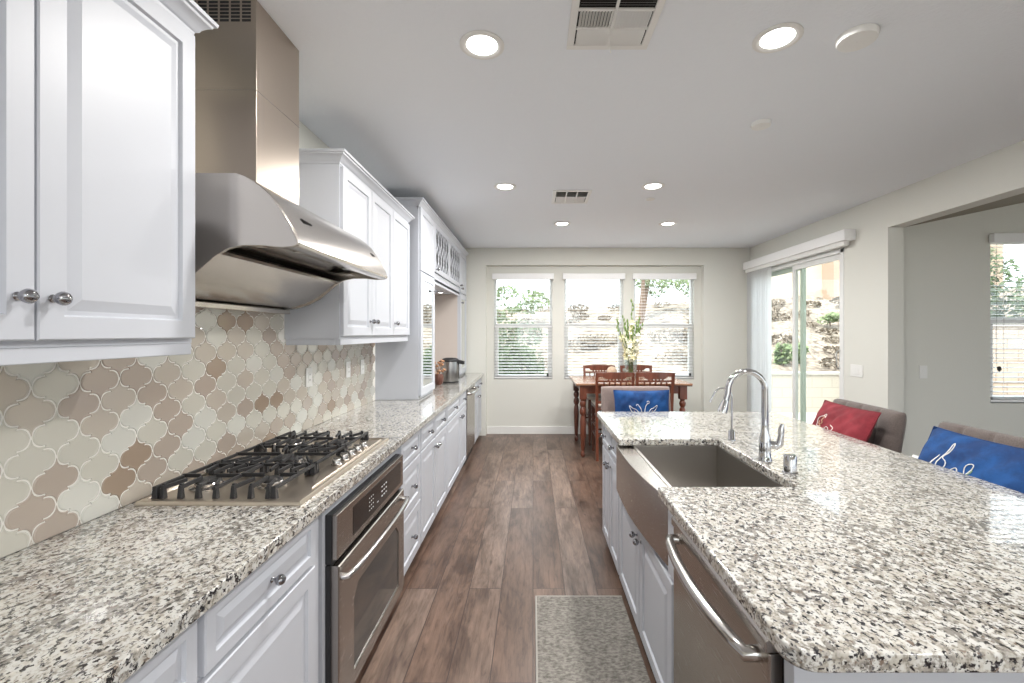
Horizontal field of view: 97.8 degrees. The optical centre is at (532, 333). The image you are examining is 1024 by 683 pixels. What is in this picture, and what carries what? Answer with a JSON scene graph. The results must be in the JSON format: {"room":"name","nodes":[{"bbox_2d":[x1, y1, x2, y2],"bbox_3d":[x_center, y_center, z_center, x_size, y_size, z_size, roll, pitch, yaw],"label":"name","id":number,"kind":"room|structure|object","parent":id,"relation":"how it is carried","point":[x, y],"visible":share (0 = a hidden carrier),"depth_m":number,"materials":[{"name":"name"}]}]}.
{"room":"kitchen","nodes":[
{"label":"kitchen","id":0,"kind":"room"},
{"bbox_2d":[0,120,364,558],"bbox_3d":[-1.440,0.122,1.500,0.150,2.735,10.500,0,0,0],"label":"wall","id":1,"kind":"structure","parent":0,"point":[307,138],"depth_m":2.70,"materials":[{"name":"white paint"}]},
{"bbox_2d":[0,0,218,365],"bbox_3d":[-1.182,-0.463,0.730,0.362,1.055,1.410,0,0,0],"label":"upper cabinet","id":2,"kind":"object","parent":1,"relation":"attached to","point":[97,97],"visible":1,"depth_m":1.06,"materials":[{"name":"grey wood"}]},
{"bbox_2d":[0,308,374,557],"bbox_3d":[-1.360,0.230,1.819,0.009,0.687,4.038,0,0,0],"label":"tile backsplash","id":3,"kind":"structure","parent":1,"relation":"attached to","point":[81,442],"depth_m":1.57,"materials":[{"name":"beige tile"}]},
{"bbox_2d":[306,367,311,387],"bbox_3d":[-1.349,0.265,2.690,0.010,0.116,0.072,0,0,0],"label":"power outlet","id":4,"kind":"object","parent":3,"relation":"attached to","point":[308,370],"visible":1,"depth_m":2.68,"materials":[{"name":"white plastic"}]},
{"bbox_2d":[346,361,350,377],"bbox_3d":[-1.349,0.265,3.260,0.010,0.116,0.072,0,0,0],"label":"power outlet","id":5,"kind":"object","parent":3,"relation":"attached to","point":[348,364],"visible":1,"depth_m":3.25,"materials":[{"name":"white plastic"}]},
{"bbox_2d":[360,359,363,373],"bbox_3d":[-1.349,0.265,3.530,0.010,0.116,0.072,0,0,0],"label":"power outlet","id":6,"kind":"object","parent":3,"relation":"attached to","point":[362,360],"visible":1,"depth_m":3.52,"materials":[{"name":"white plastic"}]},
{"bbox_2d":[193,0,386,313],"bbox_3d":[-1.071,-0.673,1.933,0.585,1.142,0.914,0,0,0],"label":"range hood","id":7,"kind":"object","parent":1,"relation":"attached to","point":[257,249],"visible":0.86,"depth_m":1.66,"materials":[{"name":"silver metal"}]},
{"bbox_2d":[284,148,414,344],"bbox_3d":[-1.182,-0.463,3.104,0.362,1.055,1.432,0,0,0],"label":"upper cabinet","id":8,"kind":"object","parent":1,"relation":"attached to","point":[334,186],"visible":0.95,"depth_m":2.63,"materials":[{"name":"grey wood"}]},
{"bbox_2d":[355,434,656,682],"bbox_3d":[3.118,1.550,1.500,9.265,0.120,10.500,0,0,0],"label":"floor","id":9,"kind":"structure","parent":0,"point":[520,521],"depth_m":2.85,"materials":[{"name":"brown wood"}]},
{"bbox_2d":[123,620,196,682],"bbox_3d":[-1.037,1.054,0.430,0.652,0.872,1.160,0,0,0],"label":"base cabinet","id":10,"kind":"object","parent":9,"relation":"on","point":[176,662],"visible":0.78,"depth_m":0.94,"materials":[{"name":"grey wood"}]},
{"bbox_2d":[0,373,483,682],"bbox_3d":[-1.041,0.595,3.147,0.644,0.040,6.695,0,0,0],"label":"countertop","id":11,"kind":"structure","parent":10,"relation":"on","point":[95,600],"depth_m":1.09,"materials":[{"name":"stone"}]},
{"bbox_2d":[134,430,388,505],"bbox_3d":[-1.052,0.544,1.942,0.553,0.060,0.915,0,0,0],"label":"gas cooktop","id":12,"kind":"object","parent":11,"relation":"in","point":[281,470],"visible":1,"depth_m":1.73,"materials":[{"name":"silver metal"}]},
{"bbox_2d":[375,197,468,399],"bbox_3d":[-1.145,-0.292,5.130,0.437,1.730,2.680,0,0,0],"label":"tall cabinet","id":13,"kind":"object","parent":11,"relation":"on","point":[404,370],"visible":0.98,"depth_m":4.08,"materials":[{"name":"white wood"}]},
{"bbox_2d":[435,359,445,384],"bbox_3d":[-1.060,0.433,5.000,0.153,0.282,0.142,0,0,-20],"label":"dried flower arrangement","id":14,"kind":"object","parent":11,"relation":"on","point":[439,377],"visible":0.93,"depth_m":4.96,"materials":[{"name":"brown plant"}]},
{"bbox_2d":[439,358,464,382],"bbox_3d":[-0.950,0.429,5.210,0.270,0.290,0.199,0,0,28],"label":"pot","id":15,"kind":"object","parent":11,"relation":"on","point":[451,375],"visible":0.82,"depth_m":5.14,"materials":[{"name":"silver metal"}]},
{"bbox_2d":[197,517,317,682],"bbox_3d":[-1.037,1.054,1.306,0.652,0.872,0.588,0,0,0],"label":"base cabinet","id":16,"kind":"object","parent":9,"relation":"on","point":[265,629],"visible":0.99,"depth_m":1.27,"materials":[{"name":"grey wood"}]},
{"bbox_2d":[318,450,409,682],"bbox_3d":[-0.986,1.054,2.080,0.658,0.872,0.890,0,0,0],"label":"wall oven","id":17,"kind":"object","parent":9,"relation":"on","point":[361,534],"visible":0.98,"depth_m":1.86,"materials":[{"name":"grey metal"}]},
{"bbox_2d":[397,430,419,574],"bbox_3d":[-1.037,1.054,2.757,0.652,0.872,0.455,0,0,0],"label":"base cabinet","id":18,"kind":"object","parent":9,"relation":"on","point":[410,450],"visible":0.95,"depth_m":2.75,"materials":[{"name":"grey wood"}]},
{"bbox_2d":[419,407,446,543],"bbox_3d":[-1.037,1.054,3.438,0.652,0.872,0.903,0,0,0],"label":"base cabinet","id":19,"kind":"object","parent":9,"relation":"on","point":[433,436],"visible":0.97,"depth_m":3.33,"materials":[{"name":"grey wood"}]},
{"bbox_2d":[446,391,466,493],"bbox_3d":[-1.037,1.054,4.456,0.652,0.872,1.128,0,0,0],"label":"base cabinet","id":20,"kind":"object","parent":9,"relation":"on","point":[456,411],"visible":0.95,"depth_m":4.33,"materials":[{"name":"grey wood"}]},
{"bbox_2d":[463,383,477,464],"bbox_3d":[-0.993,1.056,5.355,0.644,0.868,0.652,0,0,0],"label":"dishwasher","id":21,"kind":"object","parent":9,"relation":"on","point":[470,392],"visible":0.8,"depth_m":5.29,"materials":[{"name":"silver"}]},
{"bbox_2d":[474,378,482,443],"bbox_3d":[-1.037,1.054,6.085,0.652,0.872,0.790,0,0,0],"label":"base cabinet","id":22,"kind":"object","parent":9,"relation":"on","point":[478,383],"visible":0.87,"depth_m":6.05,"materials":[{"name":"grey"}]},
{"bbox_2d":[535,596,650,682],"bbox_3d":[0.256,1.482,1.880,0.488,0.015,1.260,0,0,0],"label":"kitchen mat","id":23,"kind":"object","parent":9,"relation":"on","point":[579,639],"visible":1,"depth_m":2.13,"materials":[{"name":"grey fabric"}]},
{"bbox_2d":[583,365,614,445],"bbox_3d":[0.945,0.971,6.154,0.456,1.038,0.539,0,0,0],"label":"dining chair","id":24,"kind":"object","parent":9,"relation":"on","point":[590,397],"visible":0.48,"depth_m":6.29,"materials":[{"name":"brown wood"}]},
{"bbox_2d":[587,394,600,399],"bbox_3d":[0.945,0.856,6.105,0.430,0.042,0.440,0,0,0],"label":"cushion","id":25,"kind":"object","parent":24,"relation":"on","point":[589,396],"depth_m":5.92,"materials":[{"name":"beige fabric"}]},
{"bbox_2d":[591,372,634,460],"bbox_3d":[0.955,0.971,5.436,0.456,1.038,0.539,0,0,0],"label":"dining chair","id":26,"kind":"object","parent":9,"relation":"on","point":[595,403],"visible":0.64,"depth_m":5.21,"materials":[{"name":"brown wood"}]},
{"bbox_2d":[591,399,600,406],"bbox_3d":[0.955,0.856,5.485,0.430,0.042,0.440,0,0,0],"label":"cushion","id":27,"kind":"object","parent":26,"relation":"on","point":[593,403],"depth_m":5.52,"materials":[{"name":"beige fabric"}]},
{"bbox_2d":[600,424,632,574],"bbox_3d":[0.741,1.052,2.910,0.559,0.875,0.620,0,0,0],"label":"base cabinet","id":28,"kind":"object","parent":9,"relation":"on","point":[610,496],"visible":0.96,"depth_m":2.87,"materials":[{"name":"grey wood"}]},
{"bbox_2d":[569,376,692,456],"bbox_3d":[1.205,1.044,5.785,1.390,0.892,0.970,0,0,0],"label":"dining table","id":29,"kind":"object","parent":9,"relation":"on","point":[585,385],"visible":0.65,"depth_m":5.36,"materials":[{"name":"brown wood"}]},
{"bbox_3d":[1.270,0.466,5.800,0.167,0.262,0.167,0,0,0],"label":"glass vase","id":30,"kind":"object","parent":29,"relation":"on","visible":0},
{"bbox_2d":[616,299,642,372],"bbox_3d":[1.276,0.057,5.800,0.341,1.023,0.261,0,0,-44],"label":"bouquet","id":31,"kind":"object","parent":30,"relation":"in","point":[631,350],"visible":0.98,"depth_m":5.78,"materials":[{"name":"beige plant"}]},
{"bbox_2d":[601,386,670,411],"bbox_3d":[0.880,0.972,3.610,0.590,1.035,0.540,0,0,0],"label":"counter chair","id":32,"kind":"object","parent":9,"relation":"on","point":[607,395],"visible":0.18,"depth_m":3.80,"materials":[{"name":"fabric"}]},
{"bbox_2d":[613,390,668,411],"bbox_3d":[0.885,0.612,3.624,0.461,0.301,0.136,0,0,3],"label":"cushion","id":33,"kind":"object","parent":32,"relation":"on","point":[657,400],"visible":0.57,"depth_m":3.60,"materials":[{"name":"fabric"}]},
{"bbox_2d":[620,365,651,372],"bbox_3d":[1.475,0.971,6.154,0.456,1.038,0.539,0,0,0],"label":"dining chair","id":34,"kind":"object","parent":9,"relation":"on","point":[635,367],"visible":0.17,"depth_m":6.39,"materials":[{"name":"brown wood"}]},
{"bbox_2d":[619,496,673,682],"bbox_3d":[0.741,1.190,2.079,0.559,0.600,1.038,0,0,0],"label":"base cabinet","id":35,"kind":"object","parent":9,"relation":"on","point":[648,586],"visible":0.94,"depth_m":1.92,"materials":[{"name":"grey wood"}]},
{"bbox_2d":[635,372,674,411],"bbox_3d":[1.425,0.971,5.436,0.456,1.038,0.539,0,0,0],"label":"dining chair","id":36,"kind":"object","parent":9,"relation":"on","point":[648,375],"visible":0.26,"depth_m":5.18,"materials":[{"name":"brown wood"}]},
{"bbox_2d":[665,516,783,682],"bbox_3d":[0.732,1.056,1.228,0.636,0.868,0.625,0,0,0],"label":"dishwasher","id":37,"kind":"object","parent":9,"relation":"on","point":[716,640],"visible":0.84,"depth_m":1.19,"materials":[{"name":"silver metal"}]},
{"bbox_2d":[631,445,1023,682],"bbox_3d":[0.962,1.052,2.040,0.917,0.876,2.360,0,0,0],"label":"kitchen island","id":38,"kind":"object","parent":9,"relation":"on","point":[792,674],"visible":0.02,"depth_m":0.86,"materials":[{"name":"grey"}]},
{"bbox_2d":[597,412,1023,672],"bbox_3d":[1.119,0.594,2.040,1.303,0.038,2.480,0,0,0],"label":"island countertop","id":39,"kind":"structure","parent":38,"relation":"on","point":[869,558],"depth_m":1.20,"materials":[{"name":"stone"}]},
{"bbox_2d":[616,444,783,565],"bbox_3d":[0.745,0.744,2.078,0.571,0.262,0.845,0,0,0],"label":"farmhouse sink","id":40,"kind":"object","parent":39,"relation":"in","point":[640,469],"visible":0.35,"depth_m":2.24,"materials":[{"name":"silver metal"}]},
{"bbox_2d":[633,445,783,486],"bbox_3d":[0.789,0.742,2.053,0.481,0.256,0.795,0,0,0],"label":"basin","id":41,"kind":"object","parent":40,"relation":"in","point":[672,465],"depth_m":2.43,"materials":[{"name":"silver metal"}]},
{"bbox_2d":[709,387,735,440],"bbox_3d":[1.014,0.432,2.390,0.141,0.285,0.040,0,0,0],"label":"filter faucet","id":42,"kind":"object","parent":39,"relation":"on","point":[731,433],"visible":0.84,"depth_m":2.38,"materials":[{"name":"silver metal"}]},
{"bbox_2d":[717,368,783,461],"bbox_3d":[0.983,0.366,2.020,0.296,0.416,0.060,0,0,0],"label":"kitchen faucet","id":43,"kind":"object","parent":39,"relation":"on","point":[765,443],"visible":1,"depth_m":2.01,"materials":[{"name":"silver metal"}]},
{"bbox_2d":[782,453,797,474],"bbox_3d":[1.058,0.536,1.836,0.060,0.078,0.060,0,0,0],"label":"air gap cap","id":44,"kind":"object","parent":39,"relation":"on","point":[789,459],"visible":1,"depth_m":1.82,"materials":[{"name":"silver metal"}]},
{"bbox_2d":[833,398,906,452],"bbox_3d":[1.910,0.974,2.870,0.540,1.033,0.590,0,0,0],"label":"counter chair","id":45,"kind":"object","parent":9,"relation":"on","point":[888,432],"visible":0.22,"depth_m":2.64,"materials":[{"name":"beige fabric"}]},
{"bbox_2d":[812,400,880,441],"bbox_3d":[1.950,0.625,2.850,0.200,0.329,0.504,0,0,0],"label":"cushion","id":46,"kind":"object","parent":45,"relation":"on","point":[856,423],"visible":0.64,"depth_m":2.75,"materials":[{"name":"fabric"}]},
{"bbox_2d":[938,421,1023,448],"bbox_3d":[1.910,0.974,2.050,0.540,1.033,0.590,0,0,0],"label":"counter chair","id":47,"kind":"object","parent":9,"relation":"on","point":[997,437],"visible":0.09,"depth_m":2.08,"materials":[{"name":"beige fabric"}]},
{"bbox_2d":[912,426,1023,492],"bbox_3d":[1.925,0.645,1.977,0.230,0.358,0.597,0,0,3],"label":"cushion","id":48,"kind":"object","parent":47,"relation":"on","point":[996,463],"visible":0.47,"depth_m":1.93,"materials":[{"name":"fabric"}]},
{"bbox_2d":[464,248,749,435],"bbox_3d":[0.968,0.122,6.630,4.665,2.735,0.260,0,0,0],"label":"wall","id":49,"kind":"structure","parent":0,"point":[720,285],"depth_m":6.50,"materials":[{"name":"white paint"}]},
{"bbox_2d":[494,280,551,378],"bbox_3d":[-0.146,-0.080,6.674,0.865,1.520,0.072,0,0,0],"label":"window","id":50,"kind":"structure","parent":49,"relation":"in","point":[496,326],"depth_m":6.64,"materials":[{"name":"white plastic"}]},
{"bbox_2d":[492,273,553,377],"bbox_3d":[-0.146,-0.106,6.596,0.905,1.548,0.101,0,0,0],"label":"window blind","id":51,"kind":"object","parent":50,"relation":"attached to","point":[495,276],"visible":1,"depth_m":6.54,"materials":[{"name":"white plastic"}]},
{"bbox_2d":[487,426,601,433],"bbox_3d":[0.902,1.433,6.593,3.175,0.115,0.014,0,0,0],"label":"baseboard","id":52,"kind":"structure","parent":49,"relation":"attached to","point":[490,429],"depth_m":6.59,"materials":[{"name":"white wood"}]},
{"bbox_2d":[564,280,622,378],"bbox_3d":[0.897,-0.080,6.674,0.877,1.520,0.072,0,0,0],"label":"window","id":53,"kind":"structure","parent":49,"relation":"in","point":[566,326],"depth_m":6.64,"materials":[{"name":"white plastic"}]},
{"bbox_2d":[563,273,624,377],"bbox_3d":[0.897,-0.106,6.596,0.917,1.548,0.101,0,0,0],"label":"window blind","id":54,"kind":"object","parent":53,"relation":"attached to","point":[566,276],"visible":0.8,"depth_m":6.54,"materials":[{"name":"white"}]},
{"bbox_2d":[634,280,692,378],"bbox_3d":[1.936,-0.080,6.674,0.894,1.520,0.072,0,0,0],"label":"window","id":55,"kind":"structure","parent":49,"relation":"in","point":[691,281],"depth_m":6.65,"materials":[{"name":"white plastic"}]},
{"bbox_2d":[632,273,696,377],"bbox_3d":[1.936,-0.106,6.596,0.934,1.548,0.101,0,0,0],"label":"window blind","id":56,"kind":"object","parent":55,"relation":"attached to","point":[635,276],"visible":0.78,"depth_m":6.54,"materials":[{"name":"white plastic"}]},
{"bbox_2d":[257,0,1023,247],"bbox_3d":[0.892,-1.320,1.500,4.815,0.150,10.500,0,0,0],"label":"ceiling","id":57,"kind":"structure","parent":0,"point":[391,84],"depth_m":2.44,"materials":[{"name":"white paint"}]},
{"bbox_2d":[460,30,503,59],"bbox_3d":[-0.220,-1.240,1.926,0.192,0.010,0.192,0,0,0],"label":"recessed light","id":58,"kind":"object","parent":57,"relation":"in","point":[477,44],"visible":1,"depth_m":1.92,"materials":[{"name":"white"}]},
{"bbox_2d":[494,183,515,190],"bbox_3d":[-0.237,-1.240,3.780,0.192,0.010,0.192,0,0,0],"label":"recessed light","id":59,"kind":"object","parent":57,"relation":"in","point":[499,186],"visible":1,"depth_m":3.77,"materials":[{"name":"white"}]},
{"bbox_2d":[554,221,570,225],"bbox_3d":[0.330,-1.240,5.060,0.192,0.010,0.192,0,0,0],"label":"recessed light","id":60,"kind":"object","parent":57,"relation":"in","point":[562,223],"visible":1,"depth_m":5.04,"materials":[{"name":"white"}]},
{"bbox_2d":[551,190,591,203],"bbox_3d":[0.345,-1.239,4.060,0.340,0.011,0.380,0,0,0],"label":"ceiling vent","id":61,"kind":"object","parent":57,"relation":"in","point":[559,196],"visible":1,"depth_m":4.04,"materials":[{"name":"white metal"}]},
{"bbox_2d":[566,0,665,52],"bbox_3d":[0.320,-1.227,1.760,0.350,0.036,0.370,0,0,0],"label":"ceiling vent","id":62,"kind":"object","parent":57,"relation":"in","point":[610,25],"visible":1,"depth_m":1.78,"materials":[{"name":"white metal"}]},
{"bbox_2d":[641,182,664,189],"bbox_3d":[1.015,-1.240,3.770,0.192,0.010,0.192,0,0,0],"label":"recessed light","id":63,"kind":"object","parent":57,"relation":"in","point":[654,185],"visible":1,"depth_m":3.76,"materials":[{"name":"white"}]},
{"bbox_2d":[659,221,676,225],"bbox_3d":[1.530,-1.240,5.060,0.192,0.010,0.192,0,0,0],"label":"recessed light","id":64,"kind":"object","parent":57,"relation":"in","point":[670,223],"visible":1,"depth_m":5.04,"materials":[{"name":"white"}]},
{"bbox_2d":[751,119,771,130],"bbox_3d":[1.350,-1.233,2.640,0.110,0.022,0.110,0,0,0],"label":"ceiling sensor","id":65,"kind":"object","parent":57,"relation":"attached to","point":[761,124],"visible":1,"depth_m":2.62,"materials":[{"name":"white plastic"}]},
{"bbox_2d":[752,22,803,52],"bbox_3d":[1.030,-1.240,1.880,0.192,0.010,0.192,0,0,0],"label":"recessed light","id":66,"kind":"object","parent":57,"relation":"in","point":[781,36],"visible":1,"depth_m":1.87,"materials":[{"name":"white"}]},
{"bbox_2d":[835,23,879,52],"bbox_3d":[1.355,-1.231,1.865,0.151,0.026,0.151,0,0,0],"label":"ceiling speaker","id":67,"kind":"object","parent":57,"relation":"attached to","point":[858,37],"visible":1,"depth_m":1.84,"materials":[{"name":"white plastic"}]},
{"bbox_2d":[750,140,1023,453],"bbox_3d":[3.230,0.122,1.500,0.140,2.735,10.200,0,0,0],"label":"wall","id":68,"kind":"structure","parent":0,"point":[874,261],"depth_m":4.00,"materials":[{"name":"white paint"}]},
{"bbox_2d":[743,229,855,411],"bbox_3d":[3.102,0.204,5.415,0.114,2.448,2.110,0,0,0],"label":"vertical blind","id":69,"kind":"object","parent":68,"relation":"attached to","point":[759,270],"visible":0.79,"depth_m":5.96,"materials":[{"name":"white"}]},
{"bbox_2d":[772,248,843,421],"bbox_3d":[3.214,0.310,5.465,0.172,2.360,1.870,0,0,0],"label":"door","id":70,"kind":"structure","parent":68,"relation":"in","point":[801,265],"depth_m":5.34,"materials":[{"name":"white plastic"}]},
{"bbox_2d":[850,364,862,376],"bbox_3d":[3.155,0.365,4.350,0.009,0.116,0.164,0,0,0],"label":"light switch","id":71,"kind":"object","parent":68,"relation":"attached to","point":[855,370],"visible":1,"depth_m":4.35,"materials":[{"name":"white plastic"}]},
{"bbox_2d":[904,202,1023,456],"bbox_3d":[5.450,-0.260,4.180,4.300,3.500,0.160,0,0,0],"label":"wall","id":72,"kind":"structure","parent":0,"point":[947,261],"depth_m":4.10,"materials":[{"name":"white paint"}]},
{"bbox_2d":[919,366,926,377],"bbox_3d":[3.585,0.356,4.096,0.072,0.116,0.009,0,0,0],"label":"light switch","id":73,"kind":"object","parent":72,"relation":"attached to","point":[922,369],"visible":1,"depth_m":4.09,"materials":[{"name":"white plastic"}]},
{"bbox_2d":[990,243,1023,398],"bbox_3d":[4.978,-0.113,4.174,1.545,1.514,0.072,0,0,0],"label":"window","id":74,"kind":"structure","parent":72,"relation":"in","point":[991,321],"depth_m":4.14,"materials":[{"name":"white plastic"}]},
{"bbox_2d":[989,233,1023,401],"bbox_3d":[4.978,-0.139,4.096,1.585,1.542,0.101,0,0,0],"label":"window blind","id":75,"kind":"object","parent":74,"relation":"attached to","point":[1003,238],"visible":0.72,"depth_m":4.10,"materials":[{"name":"white plastic"}]},
{"bbox_2d":[907,193,1023,226],"bbox_3d":[5.525,-1.490,0.250,4.450,1.080,8.000,0,0,0],"label":"ceiling","id":76,"kind":"structure","parent":0,"point":[1016,199],"depth_m":3.74,"materials":[{"name":"beige paint"}]},
{"label":"outside","id":77,"kind":"structure","parent":0,"visible":0},
{"bbox_2d":[497,287,1023,371],"bbox_3d":[6.000,-0.744,20.120,40.000,3.218,22.000,0,0,0],"label":"outdoor background","id":78,"kind":"structure","parent":77,"point":[577,358],"depth_m":11.86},
{"bbox_2d":[497,316,547,348],"bbox_3d":[-0.530,0.013,10.594,1.816,0.886,1.088,0,0,0],"label":"shrub","id":79,"kind":"object","parent":78,"relation":"on","point":[504,336],"visible":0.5,"depth_m":10.52,"materials":[{"name":"green plant"}]},
{"bbox_2d":[497,285,549,317],"bbox_3d":[-0.741,-1.115,12.840,2.516,2.413,1.109,0,0,0],"label":"tree","id":80,"kind":"object","parent":78,"relation":"on","point":[516,309],"visible":0.56,"depth_m":12.75,"materials":[{"name":"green plant"}]},
{"bbox_2d":[567,304,588,312],"bbox_3d":[1.518,-0.827,14.897,0.785,0.334,0.653,0,0,34],"label":"dry brush","id":81,"kind":"object","parent":78,"relation":"on","point":[579,307],"visible":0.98,"depth_m":14.77,"materials":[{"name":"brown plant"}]},
{"bbox_2d":[572,312,588,319],"bbox_3d":[1.464,-0.530,13.899,0.510,0.261,0.613,0,0,-38],"label":"dry brush","id":82,"kind":"object","parent":78,"relation":"on","point":[577,314],"visible":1,"depth_m":13.83,"materials":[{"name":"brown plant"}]},
{"bbox_2d":[597,315,611,320],"bbox_3d":[2.179,-0.462,13.623,0.465,0.198,0.387,0,0,27],"label":"dry brush","id":83,"kind":"object","parent":78,"relation":"on","point":[602,316],"visible":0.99,"depth_m":13.58,"materials":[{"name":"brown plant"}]},
{"bbox_2d":[568,333,645,349],"bbox_3d":[1.700,0.242,11.018,2.270,0.508,0.974,0,0,0],"label":"shrub","id":84,"kind":"object","parent":78,"relation":"on","point":[601,341],"visible":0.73,"depth_m":10.88,"materials":[{"name":"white plant"}]},
{"bbox_2d":[638,280,644,330],"bbox_3d":[3.057,-1.132,12.420,1.245,2.509,0.679,0,0,0],"label":"tree","id":85,"kind":"object","parent":78,"relation":"on","point":[642,290],"visible":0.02,"depth_m":12.35,"materials":[{"name":"brown plant"}]},
{"bbox_2d":[635,280,688,321],"bbox_3d":[4.065,-1.589,13.575,2.063,2.718,1.151,0,0,0],"label":"tree","id":86,"kind":"object","parent":78,"relation":"on","point":[648,285],"visible":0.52,"depth_m":13.54,"materials":[{"name":"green plant"}]},
{"bbox_2d":[652,301,671,307],"bbox_3d":[4.330,-0.938,14.882,0.731,0.311,0.609,0,0,0],"label":"dry brush","id":87,"kind":"object","parent":78,"relation":"on","point":[666,302],"visible":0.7,"depth_m":14.73,"materials":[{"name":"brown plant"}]},
{"bbox_2d":[647,328,687,343],"bbox_3d":[4.040,0.042,11.225,2.317,0.508,1.089,0,0,0],"label":"shrub","id":88,"kind":"object","parent":78,"relation":"on","point":[675,333],"visible":0.38,"depth_m":11.15,"materials":[{"name":"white plant"}]},
{"bbox_2d":[655,345,687,364],"bbox_3d":[3.207,0.507,9.862,0.929,0.525,1.015,0,0,22],"label":"shrub","id":89,"kind":"object","parent":78,"relation":"on","point":[675,351],"visible":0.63,"depth_m":9.69,"materials":[{"name":"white plant"}]},
{"bbox_2d":[772,298,785,305],"bbox_3d":[8.003,-1.020,14.666,0.678,0.289,0.564,0,0,-42],"label":"dry brush","id":90,"kind":"object","parent":78,"relation":"on","point":[782,302],"visible":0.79,"depth_m":14.54,"materials":[{"name":"brown plant"}]},
{"bbox_2d":[772,312,790,321],"bbox_3d":[7.064,-0.447,12.953,0.650,0.332,0.781,0,0,-15],"label":"dry brush","id":91,"kind":"object","parent":78,"relation":"on","point":[775,315],"visible":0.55,"depth_m":12.77,"materials":[{"name":"brown plant"}]},
{"bbox_2d":[772,334,791,343],"bbox_3d":[6.177,0.163,11.093,0.605,0.309,0.727,0,0,36],"label":"dry brush","id":92,"kind":"object","parent":78,"relation":"on","point":[774,336],"visible":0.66,"depth_m":10.92,"materials":[{"name":"brown plant"}]},
{"bbox_2d":[773,340,791,365],"bbox_3d":[5.447,0.463,9.706,0.348,0.648,0.479,0,0,-19],"label":"shrub","id":93,"kind":"object","parent":78,"relation":"on","point":[782,355],"visible":0.95,"depth_m":9.66,"materials":[{"name":"green plant"}]},
{"bbox_2d":[790,343,809,362],"bbox_3d":[5.885,0.444,9.882,0.365,0.557,0.445,0,0,0],"label":"shrub","id":94,"kind":"object","parent":78,"relation":"on","point":[807,348],"visible":0.21,"depth_m":9.79,"materials":[{"name":"green plant"}]},
{"bbox_2d":[806,321,818,327],"bbox_3d":[7.637,-0.230,12.330,0.414,0.212,0.498,0,0,16],"label":"dry brush","id":95,"kind":"object","parent":78,"relation":"on","point":[812,323],"visible":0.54,"depth_m":12.23,"materials":[{"name":"brown plant"}]},
{"bbox_2d":[806,301,821,307],"bbox_3d":[8.805,-0.885,14.128,0.602,0.308,0.723,0,0,28],"label":"dry brush","id":96,"kind":"object","parent":78,"relation":"on","point":[817,304],"visible":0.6,"depth_m":13.93,"materials":[{"name":"brown plant"}]},
{"bbox_2d":[815,328,838,334],"bbox_3d":[7.710,-0.032,11.671,0.589,0.251,0.491,0,0,-9],"label":"dry brush","id":97,"kind":"object","parent":78,"relation":"on","point":[826,329],"visible":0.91,"depth_m":11.56,"materials":[{"name":"brown plant"}]},
{"bbox_2d":[816,312,838,326],"bbox_3d":[8.396,-0.406,12.618,0.480,0.448,0.660,0,0,-20],"label":"shrub","id":98,"kind":"object","parent":78,"relation":"on","point":[832,317],"visible":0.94,"depth_m":12.53,"materials":[{"name":"green plant"}]},
{"bbox_2d":[817,356,838,370],"bbox_3d":[6.488,0.642,9.562,0.722,0.307,0.601,0,0,-32],"label":"dry brush","id":99,"kind":"object","parent":78,"relation":"on","point":[833,357],"visible":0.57,"depth_m":9.57,"materials":[{"name":"brown plant"}]},
{"bbox_2d":[821,336,838,342],"bbox_3d":[7.412,0.172,11.096,0.412,0.210,0.494,0,0,-26],"label":"dry brush","id":100,"kind":"object","parent":78,"relation":"on","point":[831,337],"visible":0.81,"depth_m":11.01,"materials":[{"name":"brown plant"}]},
{"bbox_2d":[822,345,838,354],"bbox_3d":[7.005,0.389,10.415,0.446,0.228,0.536,0,0,39],"label":"dry brush","id":101,"kind":"object","parent":78,"relation":"on","point":[836,348],"visible":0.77,"depth_m":10.35,"materials":[{"name":"brown plant"}]},
{"bbox_2d":[772,245,1002,300],"bbox_3d":[13.450,-3.260,19.800,8.900,5.100,7.200,0,0,0],"label":"house","id":102,"kind":"structure","parent":78,"relation":"on","point":[822,280],"depth_m":17.30,"materials":[{"name":"beige paint"}]},
{"bbox_2d":[990,246,1023,316],"bbox_3d":[10.109,-0.454,10.479,2.205,3.109,1.525,0,0,8],"label":"tree","id":103,"kind":"object","parent":78,"relation":"on","point":[995,300],"visible":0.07,"depth_m":10.02,"materials":[{"name":"green plant"}]},
{"bbox_2d":[1010,272,1023,316],"bbox_3d":[12.561,-0.718,10.515,2.550,3.140,1.334,0,0,-13],"label":"tree","id":104,"kind":"object","parent":78,"relation":"on","point":[1018,306],"visible":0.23,"depth_m":10.64,"materials":[{"name":"green plant"}]},
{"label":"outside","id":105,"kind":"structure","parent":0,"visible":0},
{"bbox_2d":[779,413,816,423],"bbox_3d":[5.500,1.650,7.975,39.000,0.120,2.050,0,0,0],"label":"ground","id":106,"kind":"structure","parent":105,"point":[810,417],"depth_m":8.52,"materials":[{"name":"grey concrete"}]},
{"bbox_2d":[499,339,544,373],"bbox_3d":[-0.382,0.601,8.160,1.237,0.995,1.024,0,0,0],"label":"shrub","id":107,"kind":"object","parent":106,"relation":"on","point":[511,362],"visible":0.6,"depth_m":7.98,"materials":[{"name":"green plant"}]},
{"bbox_2d":[536,372,838,412],"bbox_3d":[1.000,1.190,9.075,30.000,0.800,0.290,0,0,0],"label":"wall","id":108,"kind":"structure","parent":106,"relation":"on","point":[820,386],"depth_m":8.95,"materials":[{"name":"grey concrete"}]},
{"bbox_2d":[993,325,1023,394],"bbox_3d":[11.150,0.710,8.000,9.700,1.760,0.260,0,0,0],"label":"wall","id":109,"kind":"structure","parent":106,"relation":"on","point":[994,326],"depth_m":7.90,"materials":[{"name":"grey concrete"}]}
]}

